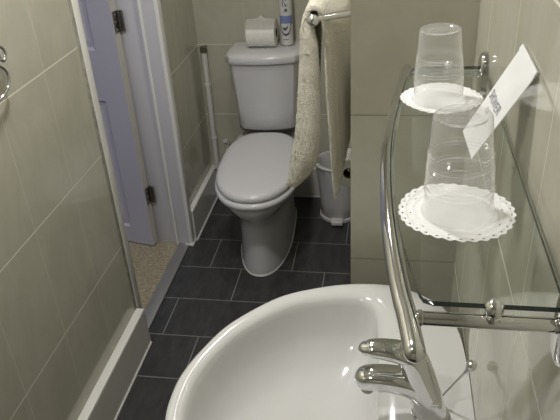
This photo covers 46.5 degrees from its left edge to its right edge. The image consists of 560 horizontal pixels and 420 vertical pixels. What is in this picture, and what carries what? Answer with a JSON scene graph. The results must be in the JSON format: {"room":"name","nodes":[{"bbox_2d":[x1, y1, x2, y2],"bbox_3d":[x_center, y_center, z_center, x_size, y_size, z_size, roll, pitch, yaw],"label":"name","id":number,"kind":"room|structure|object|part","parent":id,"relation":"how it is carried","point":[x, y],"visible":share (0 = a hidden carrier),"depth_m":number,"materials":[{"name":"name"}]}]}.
{"room":"bathroom","nodes":[
{"label":"bathroom","id":0,"kind":"room"},
{"bbox_2d":[0,0,211,419],"bbox_3d":[-0.851,-0.058,1.366,0.190,2.400,4.210,2,31,9],"label":"wall","id":1,"kind":"structure","parent":0,"point":[66,301],"depth_m":1.94,"materials":[{"name":"tile"}]},
{"bbox_2d":[0,46,9,101],"bbox_3d":[-0.703,-0.303,1.545,0.029,0.130,0.211,2,31,9],"label":"wire hook","id":2,"kind":"object","parent":1,"relation":"attached to","point":[4,59],"visible":1,"depth_m":1.61,"materials":[{"name":"silver metal"}]},
{"bbox_2d":[68,0,141,309],"bbox_3d":[-0.615,-0.349,2.163,0.007,2.060,0.055,2,31,9],"label":"trim","id":3,"kind":"structure","parent":1,"relation":"attached to","point":[73,4],"depth_m":2.23,"materials":[{"name":"white metal"}]},
{"bbox_2d":[77,308,151,419],"bbox_3d":[-0.771,1.222,1.382,0.040,0.178,2.950,2,31,9],"label":"baseboard","id":4,"kind":"structure","parent":1,"relation":"attached to","point":[110,392],"depth_m":2.38,"materials":[{"name":"tile"}]},
{"bbox_2d":[78,0,157,245],"bbox_3d":[-0.994,-0.745,2.897,0.730,2.016,0.048,9,33,20],"label":"door","id":5,"kind":"structure","parent":1,"relation":"in","point":[101,21],"depth_m":2.95,"materials":[{"name":"grey paint"}]},
{"bbox_2d":[114,0,194,244],"bbox_3d":[-0.601,-0.721,2.786,0.190,2.060,0.038,2,31,9],"label":"trim","id":6,"kind":"structure","parent":1,"relation":"attached to","point":[132,39],"depth_m":2.95,"materials":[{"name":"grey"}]},
{"bbox_2d":[145,243,188,328],"bbox_3d":[-0.535,0.354,2.981,0.058,0.011,0.714,2,31,9],"label":"trim","id":7,"kind":"structure","parent":1,"relation":"attached to","point":[163,286],"depth_m":3.00,"materials":[{"name":"grey metal"}]},
{"bbox_2d":[185,239,196,245],"bbox_3d":[-0.450,0.163,3.290,0.047,0.012,0.062,2,31,9],"label":"trim","id":8,"kind":"structure","parent":1,"relation":"attached to","point":[195,240],"depth_m":3.27,"materials":[{"name":"white"}]},
{"bbox_2d":[190,164,217,240],"bbox_3d":[-0.398,-0.050,3.480,0.032,0.178,0.508,2,31,9],"label":"baseboard","id":9,"kind":"structure","parent":1,"relation":"attached to","point":[206,197],"depth_m":3.43,"materials":[{"name":"tile"}]},
{"bbox_2d":[200,45,219,168],"bbox_3d":[-0.363,-0.534,3.446,0.037,0.684,0.066,2,31,9],"label":"pipe","id":10,"kind":"object","parent":1,"relation":"attached to","point":[203,49],"visible":0.99,"depth_m":3.40,"materials":[{"name":"white plastic"}]},
{"bbox_2d":[117,197,350,419],"bbox_3d":[-0.802,0.710,2.497,2.868,0.082,5.550,2,31,9],"label":"floor","id":11,"kind":"structure","parent":0,"point":[211,288],"depth_m":2.98,"materials":[{"name":"tile"}]},
{"bbox_2d":[215,40,299,276],"bbox_3d":[-0.084,-0.239,3.075,0.380,0.880,0.897,0,31,7],"label":"toilet","id":12,"kind":"object","parent":11,"relation":"on","point":[251,174],"visible":0.89,"depth_m":3.04,"materials":[{"name":"white ceramic"}]},
{"bbox_3d":[-0.097,-0.210,2.968,0.366,0.038,0.661,0,31,7],"label":"lid","id":13,"kind":"part","parent":12,"relation":"part of","materials":[{"name":"white plastic"}]},
{"bbox_3d":[-0.095,-0.176,2.984,0.380,0.032,0.675,0,31,7],"label":"seat","id":14,"kind":"part","parent":12,"relation":"part of","materials":[{"name":"white plastic"}]},
{"bbox_2d":[245,15,277,46],"bbox_3d":[-0.086,-0.857,3.114,0.139,0.148,0.128,2,31,9],"label":"toilet roll","id":15,"kind":"object","parent":12,"relation":"on","point":[260,31],"visible":1,"depth_m":3.07,"materials":[{"name":"paper"}]},
{"bbox_3d":[-0.075,-0.759,3.137,0.362,0.043,0.254,0,31,7],"label":"cistern lid","id":16,"kind":"part","parent":12,"relation":"part of","materials":[{"name":"white ceramic"}]},
{"bbox_2d":[279,0,293,45],"bbox_3d":[0.027,-0.938,3.076,0.062,0.314,0.064,2,31,9],"label":"air freshener","id":17,"kind":"object","parent":12,"relation":"on","point":[285,6],"visible":1,"depth_m":3.08,"materials":[{"name":"grey"}]},
{"bbox_3d":[0.028,-0.861,3.091,0.045,0.050,0.009,2,31,9],"label":"shield panel","id":18,"kind":"part","parent":17,"relation":"part of","materials":[{"name":"grey"}]},
{"bbox_2d":[165,284,474,419],"bbox_3d":[0.092,0.734,1.418,0.558,0.883,0.748,2,31,9],"label":"basin","id":19,"kind":"object","parent":11,"relation":"on","point":[293,356],"visible":0.86,"depth_m":1.40,"materials":[{"name":"white ceramic"}]},
{"bbox_2d":[355,338,476,419],"bbox_3d":[0.231,0.303,1.126,0.204,0.189,0.066,2,31,9],"label":"mixer tap","id":20,"kind":"object","parent":19,"relation":"on","point":[418,382],"visible":0.95,"depth_m":1.10,"materials":[{"name":"silver metal"}]},
{"bbox_3d":[0.190,0.243,1.097,0.116,0.052,0.048,2,31,9],"label":"lever","id":21,"kind":"part","parent":20,"relation":"part of","materials":[{"name":"silver metal"}]},
{"bbox_3d":[0.300,0.306,1.135,0.056,0.115,0.004,16,36,29],"label":"lift rod","id":22,"kind":"part","parent":20,"relation":"part of","materials":[{"name":"silver metal"}]},
{"bbox_3d":[0.320,0.266,1.094,0.021,0.031,0.018,2,31,9],"label":"rod knob","id":23,"kind":"part","parent":20,"relation":"part of","materials":[{"name":"silver metal"}]},
{"bbox_2d":[316,151,350,225],"bbox_3d":[0.302,-0.112,3.367,0.245,0.322,0.257,2,31,9],"label":"pedal bin","id":24,"kind":"object","parent":11,"relation":"on","point":[337,212],"visible":0.52,"depth_m":3.33,"materials":[{"name":"white plastic"}]},
{"bbox_2d":[192,0,350,163],"bbox_3d":[0.084,-1.144,3.089,1.421,2.400,0.100,2,31,9],"label":"wall","id":25,"kind":"structure","parent":0,"point":[219,24],"depth_m":3.28,"materials":[{"name":"tile"}]},
{"bbox_2d":[223,139,229,150],"bbox_3d":[-0.282,-0.311,3.557,0.026,0.190,0.074,2,31,9],"label":"valve","id":26,"kind":"object","parent":25,"relation":"attached to","point":[227,144],"visible":0.56,"depth_m":3.51,"materials":[{"name":"silver metal"}]},
{"bbox_2d":[216,166,319,197],"bbox_3d":[0.071,-0.158,3.610,0.858,0.178,0.034,2,31,9],"label":"baseboard","id":27,"kind":"structure","parent":25,"relation":"attached to","point":[309,187],"depth_m":3.60,"materials":[{"name":"tile"}]},
{"bbox_2d":[351,0,479,311],"bbox_3d":[0.466,-0.629,2.183,0.347,2.400,1.844,2,31,9],"label":"wall partition","id":28,"kind":"structure","parent":0,"point":[385,34],"depth_m":1.40,"materials":[{"name":"tile"}]},
{"bbox_2d":[307,9,350,26],"bbox_3d":[0.176,-0.630,1.865,0.127,0.054,0.644,2,31,9],"label":"towel rail","id":29,"kind":"object","parent":28,"relation":"attached to","point":[313,19],"visible":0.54,"depth_m":1.62,"materials":[{"name":"silver metal"}]},
{"bbox_2d":[285,0,350,199],"bbox_3d":[0.148,-0.364,2.015,0.187,0.670,0.584,3,31,11],"label":"towel","id":30,"kind":"object","parent":29,"relation":"hanging from","point":[336,33],"visible":0.84,"depth_m":1.76,"materials":[{"name":"fabric"}]},
{"bbox_3d":[0.137,-0.487,1.633,0.131,0.021,0.017,-11,32,-13],"label":"arm","id":31,"kind":"part","parent":29,"relation":"part of","materials":[{"name":"silver metal"}]},
{"bbox_3d":[0.330,-0.204,2.762,0.080,0.044,0.185,2,31,9],"label":"toilet roll holder","id":32,"kind":"object","parent":28,"relation":"attached to","visible":0},
{"bbox_2d":[340,148,350,186],"bbox_3d":[0.294,-0.180,2.749,0.128,0.128,0.111,2,31,9],"label":"toilet roll","id":33,"kind":"object","parent":32,"relation":"hanging from","point":[346,177],"visible":0.38,"depth_m":2.72,"materials":[{"name":"paper"}]},
{"bbox_2d":[449,0,559,419],"bbox_3d":[0.269,0.453,0.384,0.100,2.400,2.366,2,31,9],"label":"wall","id":34,"kind":"structure","parent":0,"point":[516,376],"depth_m":0.83,"materials":[{"name":"tile"}]},
{"bbox_2d":[380,52,559,367],"bbox_3d":[0.222,-0.062,0.858,0.177,0.080,0.750,2,31,9],"label":"glass shelf","id":35,"kind":"object","parent":34,"relation":"attached to","point":[410,320],"visible":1,"depth_m":0.62,"materials":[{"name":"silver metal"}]},
{"bbox_3d":[0.158,-0.067,0.867,0.049,0.019,0.750,2,31,9],"label":"rail","id":36,"kind":"part","parent":35,"relation":"part of","materials":[{"name":"silver metal"}]},
{"bbox_2d":[400,82,483,113],"bbox_3d":[0.248,-0.173,1.002,0.126,0.004,0.125,10,33,22],"label":"doily","id":37,"kind":"object","parent":35,"relation":"on","point":[436,96],"visible":0.97,"depth_m":1.00,"materials":[{"name":"paper"}]},
{"bbox_2d":[411,23,464,108],"bbox_3d":[0.239,-0.216,0.969,0.080,0.111,0.080,-5,31,-2],"label":"plastic cup","id":38,"kind":"object","parent":37,"relation":"on","point":[436,23],"visible":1,"depth_m":0.97,"materials":[{"name":"clear plastic"}]},
{"bbox_3d":[0.289,-0.240,1.144,0.145,0.013,0.014,2,31,9],"label":"arm","id":39,"kind":"part","parent":35,"relation":"part of","materials":[{"name":"silver metal"}]},
{"bbox_2d":[398,183,515,241],"bbox_3d":[0.194,0.001,0.716,0.125,0.004,0.126,-25,37,-31],"label":"doily","id":40,"kind":"object","parent":35,"relation":"on","point":[461,214],"visible":0.97,"depth_m":0.71,"materials":[{"name":"paper"}]},
{"bbox_2d":[421,104,495,228],"bbox_3d":[0.192,-0.048,0.685,0.080,0.115,0.080,0,31,7],"label":"plastic cup","id":41,"kind":"object","parent":40,"relation":"on","point":[440,121],"visible":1,"depth_m":0.68,"materials":[{"name":"clear plastic"}]},
{"bbox_3d":[0.353,-0.236,1.135,0.014,0.080,0.040,2,31,9],"label":"wall plate","id":42,"kind":"part","parent":35,"relation":"part of","materials":[{"name":"silver metal"}]},
{"bbox_3d":[0.185,0.100,0.584,0.152,0.013,0.014,2,31,9],"label":"arm","id":43,"kind":"part","parent":35,"relation":"part of","materials":[{"name":"silver metal"}]},
{"bbox_2d":[463,44,538,158],"bbox_3d":[0.271,-0.133,0.813,0.064,0.122,0.104,2,31,9],"label":"paper packet","id":44,"kind":"object","parent":35,"relation":"on","point":[521,71],"visible":0.99,"depth_m":0.81,"materials":[{"name":"grey paper"}]},
{"bbox_3d":[0.252,0.105,0.574,0.014,0.080,0.040,2,31,9],"label":"wall plate","id":45,"kind":"part","parent":35,"relation":"part of","materials":[{"name":"silver metal"}]}
]}

